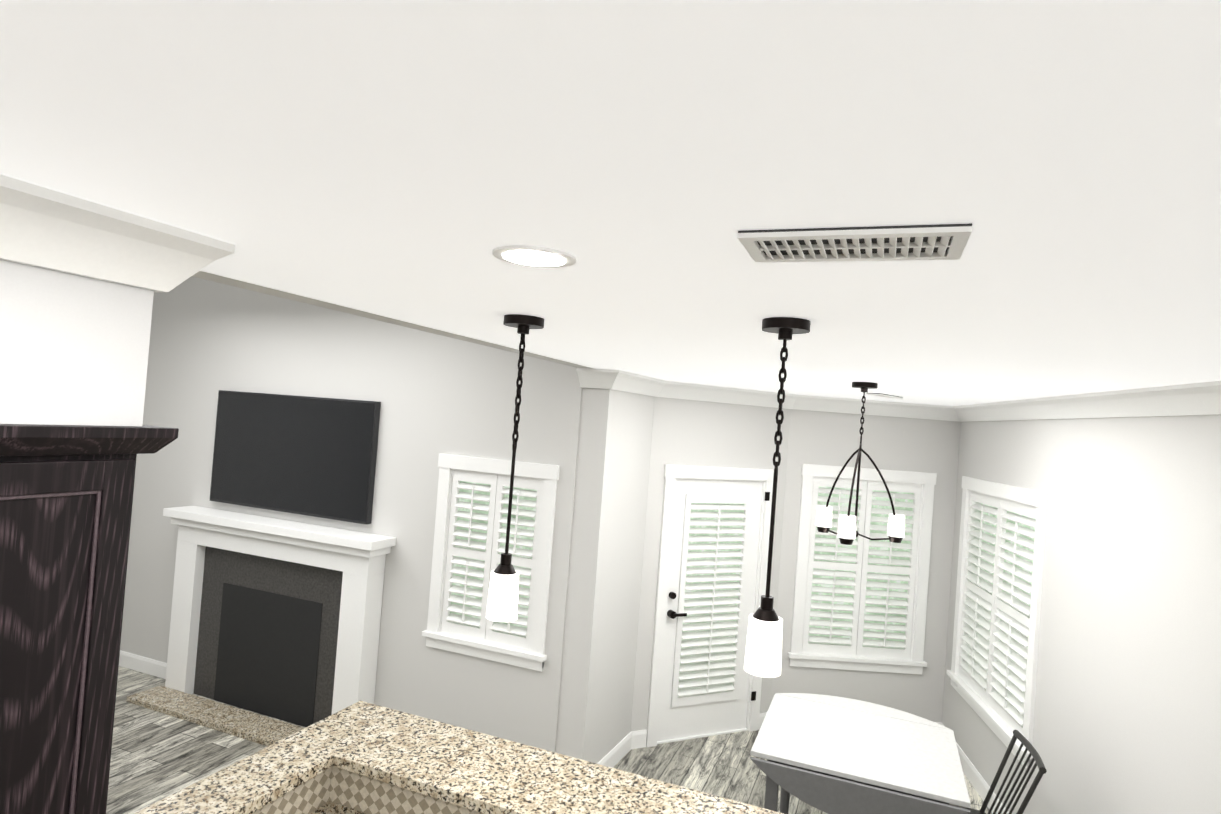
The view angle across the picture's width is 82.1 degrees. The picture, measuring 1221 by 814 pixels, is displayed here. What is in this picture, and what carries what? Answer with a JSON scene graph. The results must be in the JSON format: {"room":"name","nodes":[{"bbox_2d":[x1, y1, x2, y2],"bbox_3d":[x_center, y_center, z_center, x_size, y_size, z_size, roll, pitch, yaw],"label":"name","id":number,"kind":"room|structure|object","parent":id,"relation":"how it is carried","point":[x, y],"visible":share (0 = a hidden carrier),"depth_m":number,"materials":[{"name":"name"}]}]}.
{"room":"kitchen","nodes":[
{"label":"kitchen","id":0,"kind":"room"},
{"bbox_2d":[0,259,153,425],"bbox_3d":[-1.552,-0.225,0.351,0.308,0.403,2.498,4,-1,21],"label":"wall","id":1,"kind":"structure","parent":0,"point":[74,349],"depth_m":1.32,"materials":[{"name":"paint"}]},
{"bbox_2d":[120,276,581,751],"bbox_3d":[-2.299,0.604,5.446,4.450,3.500,0.120,4,-1,21],"label":"wall","id":2,"kind":"structure","parent":0,"point":[435,395],"depth_m":5.09,"materials":[{"name":"paint"}]},
{"bbox_2d":[209,390,380,524],"bbox_3d":[-2.473,0.360,5.428,1.590,0.900,0.053,4,-1,21],"label":"tv","id":3,"kind":"object","parent":2,"relation":"attached to","point":[310,456],"visible":1,"depth_m":5.37,"materials":[{"name":"black plastic"}]},
{"bbox_2d":[422,454,559,671],"bbox_3d":[-0.808,1.032,4.806,0.950,1.350,0.145,4,-1,21],"label":"living room window","id":4,"kind":"structure","parent":2,"relation":"in","point":[471,522],"depth_m":4.80,"materials":[{"name":"white wood"}]},
{"bbox_2d":[192,271,594,368],"bbox_3d":[-0.533,-0.678,3.466,0.120,0.760,4.000,4,-1,21],"label":"crown molding","id":5,"kind":"structure","parent":0,"point":[252,287],"depth_m":2.52,"materials":[{"name":"paint"}]},
{"bbox_2d":[106,666,991,813],"bbox_3d":[-1.316,2.420,3.249,8.500,0.060,9.100,4,-1,21],"label":"floor","id":6,"kind":"structure","parent":0,"point":[156,756],"depth_m":4.84,"materials":[{"name":"grey wood"}]},
{"bbox_2d":[119,650,166,678],"bbox_3d":[-2.447,2.284,5.352,4.450,0.125,0.015,4,-1,21],"label":"baseboard","id":7,"kind":"structure","parent":6,"relation":"on","point":[142,664],"depth_m":5.94,"materials":[{"name":"white wood"}]},
{"bbox_2d":[126,506,395,745],"bbox_3d":[-2.641,1.598,5.223,2.060,1.460,0.450,4,-1,21],"label":"fireplace","id":8,"kind":"object","parent":6,"relation":"on","point":[280,619],"visible":0.92,"depth_m":5.28,"materials":[{"name":"wood"}]},
{"bbox_2d":[750,693,970,813],"bbox_3d":[1.330,2.193,3.839,1.000,0.800,1.069,4,-1,21],"label":"dining table","id":9,"kind":"object","parent":6,"relation":"on","point":[828,754],"visible":1,"depth_m":3.56,"materials":[{"name":"white wood"}]},
{"bbox_2d":[950,730,1046,813],"bbox_3d":[1.826,2.166,3.613,0.609,0.924,0.464,4,-1,15],"label":"dining chair","id":10,"kind":"object","parent":6,"relation":"on","point":[1027,744],"visible":0.85,"depth_m":3.60,"materials":[{"name":"black wood"}]},
{"bbox_3d":[-0.130,1.981,0.230,3.307,0.876,3.496,4,-1,21],"label":"base cabinet","id":11,"kind":"object","parent":6,"relation":"on","visible":0},
{"bbox_3d":[-0.215,1.480,0.287,3.008,0.442,3.456,4,-1,21],"label":"countertop","id":12,"kind":"structure","parent":11,"relation":"on","visible":0},
{"bbox_2d":[253,766,332,813],"bbox_3d":[-1.608,1.177,0.843,0.020,0.532,3.500,4,-1,21],"label":"backsplash","id":13,"kind":"structure","parent":12,"relation":"on","point":[311,797],"depth_m":2.36,"materials":[{"name":"tile"}]},
{"bbox_2d":[329,766,482,813],"bbox_3d":[-0.099,1.441,2.113,1.870,0.272,0.020,4,-1,21],"label":"backsplash","id":14,"kind":"structure","parent":12,"relation":"on","point":[333,790],"depth_m":2.39,"materials":[{"name":"tile"}]},
{"bbox_2d":[555,388,654,763],"bbox_3d":[-0.027,1.141,4.909,0.220,2.740,0.802,4,-1,25],"label":"wall column","id":15,"kind":"structure","parent":0,"point":[604,585],"depth_m":4.62,"materials":[{"name":"paint"}]},
{"bbox_2d":[0,0,1220,405],"bbox_3d":[1.073,-0.248,2.488,3.630,0.100,8.620,4,-1,21],"label":"ceiling","id":16,"kind":"structure","parent":0,"point":[644,162],"depth_m":0.88,"materials":[{"name":"paint"}]},
{"bbox_2d":[486,314,543,621],"bbox_3d":[-0.324,0.200,2.334,0.136,0.999,0.136,4,-1,21],"label":"pendant light","id":17,"kind":"object","parent":16,"relation":"hanging from","point":[502,604],"visible":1,"depth_m":2.30,"materials":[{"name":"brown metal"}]},
{"bbox_2d":[492,245,575,267],"bbox_3d":[-0.154,-0.303,1.421,0.170,0.008,0.170,4,-1,21],"label":"recessed light","id":18,"kind":"object","parent":16,"relation":"in","point":[534,256],"visible":0.96,"depth_m":1.40,"materials":[{"name":"white"}]},
{"bbox_2d":[0,174,1220,421],"bbox_3d":[-1.192,-0.669,3.186,8.000,0.880,7.998,4,-1,21],"label":"crown molding","id":19,"kind":"structure","parent":16,"relation":"attached to","point":[40,226],"depth_m":1.45,"materials":[{"name":"white wood"}]},
{"bbox_2d":[744,317,810,677],"bbox_3d":[0.468,0.251,2.002,0.136,0.999,0.136,4,-1,21],"label":"pendant light","id":20,"kind":"object","parent":16,"relation":"hanging from","point":[763,654],"visible":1,"depth_m":1.97,"materials":[{"name":"black metal"}]},
{"bbox_2d":[737,223,972,262],"bbox_3d":[0.394,-0.265,1.152,0.340,0.012,0.170,4,-1,21],"label":"ceiling vent","id":21,"kind":"object","parent":16,"relation":"in","point":[913,242],"visible":0.98,"depth_m":1.13,"materials":[{"name":"white metal"}]},
{"bbox_2d":[815,382,904,544],"bbox_3d":[1.432,0.308,3.983,0.498,0.899,0.472,4,-1,21],"label":"chandelier","id":22,"kind":"object","parent":16,"relation":"hanging from","point":[847,533],"visible":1,"depth_m":4.02,"materials":[{"name":"black metal"}]},
{"bbox_2d":[866,393,902,398],"bbox_3d":[1.957,-0.079,5.003,0.360,0.012,0.100,5,-1,-44],"label":"ceiling vent","id":23,"kind":"object","parent":16,"relation":"in","point":[884,395],"visible":1,"depth_m":4.95,"materials":[{"name":"white metal"}]},
{"bbox_2d":[631,397,790,730],"bbox_3d":[0.794,1.213,5.557,1.288,2.740,0.120,5,-1,-26],"label":"wall","id":24,"kind":"structure","parent":0,"point":[698,433],"depth_m":5.41,"materials":[{"name":"paint"}]},
{"bbox_2d":[646,464,773,746],"bbox_3d":[0.792,1.526,5.523,1.050,2.115,0.140,5,-1,-26],"label":"door","id":25,"kind":"structure","parent":24,"relation":"in","point":[713,557],"depth_m":5.50,"materials":[{"name":"white wood"}]},
{"bbox_2d":[770,409,960,721],"bbox_3d":[2.112,1.315,5.861,1.434,2.740,0.120,4,-1,-2],"label":"wall","id":26,"kind":"structure","parent":0,"point":[888,442],"depth_m":5.81,"materials":[{"name":"paint"}]},
{"bbox_2d":[759,712,937,727],"bbox_3d":[1.959,2.614,5.787,1.360,0.125,0.583,4,-1,21],"label":"baseboard","id":27,"kind":"structure","parent":26,"relation":"attached to","point":[762,715],"depth_m":5.71,"materials":[{"name":"white wood"}]},
{"bbox_2d":[788,464,936,673],"bbox_3d":[2.080,1.337,5.822,1.140,1.660,0.145,4,-1,-2],"label":"nook window","id":28,"kind":"structure","parent":26,"relation":"in","point":[860,603],"depth_m":5.80,"materials":[{"name":"white wood"}]},
{"bbox_2d":[942,415,1220,813],"bbox_3d":[2.484,1.294,3.260,0.120,2.740,5.168,4,-1,9],"label":"wall","id":29,"kind":"structure","parent":0,"point":[1127,714],"depth_m":3.41,"materials":[{"name":"paint"}]},
{"bbox_2d":[938,722,1008,813],"bbox_3d":[2.323,2.593,3.246,1.115,0.125,5.053,4,-1,21],"label":"baseboard","id":30,"kind":"structure","parent":29,"relation":"attached to","point":[975,778],"depth_m":4.96,"materials":[{"name":"white wood"}]},
{"bbox_2d":[946,476,1047,769],"bbox_3d":[2.705,1.365,4.904,0.145,1.660,1.460,4,-1,9],"label":"nook window","id":31,"kind":"structure","parent":29,"relation":"in","point":[992,673],"depth_m":4.81,"materials":[{"name":"white wood"}]},
{"bbox_3d":[-1.832,0.544,0.359,0.120,3.500,2.620,4,-1,21],"label":"wall","id":32,"kind":"structure","parent":0,"visible":0},
{"bbox_2d":[0,424,159,813],"bbox_3d":[-1.237,0.490,1.244,0.328,0.945,0.536,4,-1,21],"label":"upper cabinet","id":33,"kind":"object","parent":32,"relation":"attached to","point":[66,497],"depth_m":1.32,"materials":[{"name":"brown wood"}]},
{"bbox_3d":[-0.297,1.859,1.708,2.150,1.150,1.120,4,-1,21],"label":"wall","id":34,"kind":"structure","parent":0,"visible":0},
{"bbox_2d":[134,734,341,813],"bbox_3d":[-1.244,1.199,2.024,0.238,0.039,0.960,4,-1,21],"label":"countertop","id":35,"kind":"structure","parent":34,"relation":"on","point":[246,786],"depth_m":2.24,"materials":[{"name":"stone"}]},
{"bbox_2d":[294,700,783,813],"bbox_3d":[-0.057,1.290,2.292,2.260,0.039,0.408,4,-1,21],"label":"countertop","id":36,"kind":"structure","parent":34,"relation":"on","point":[483,773],"depth_m":2.40,"materials":[{"name":"stone"}]}
]}

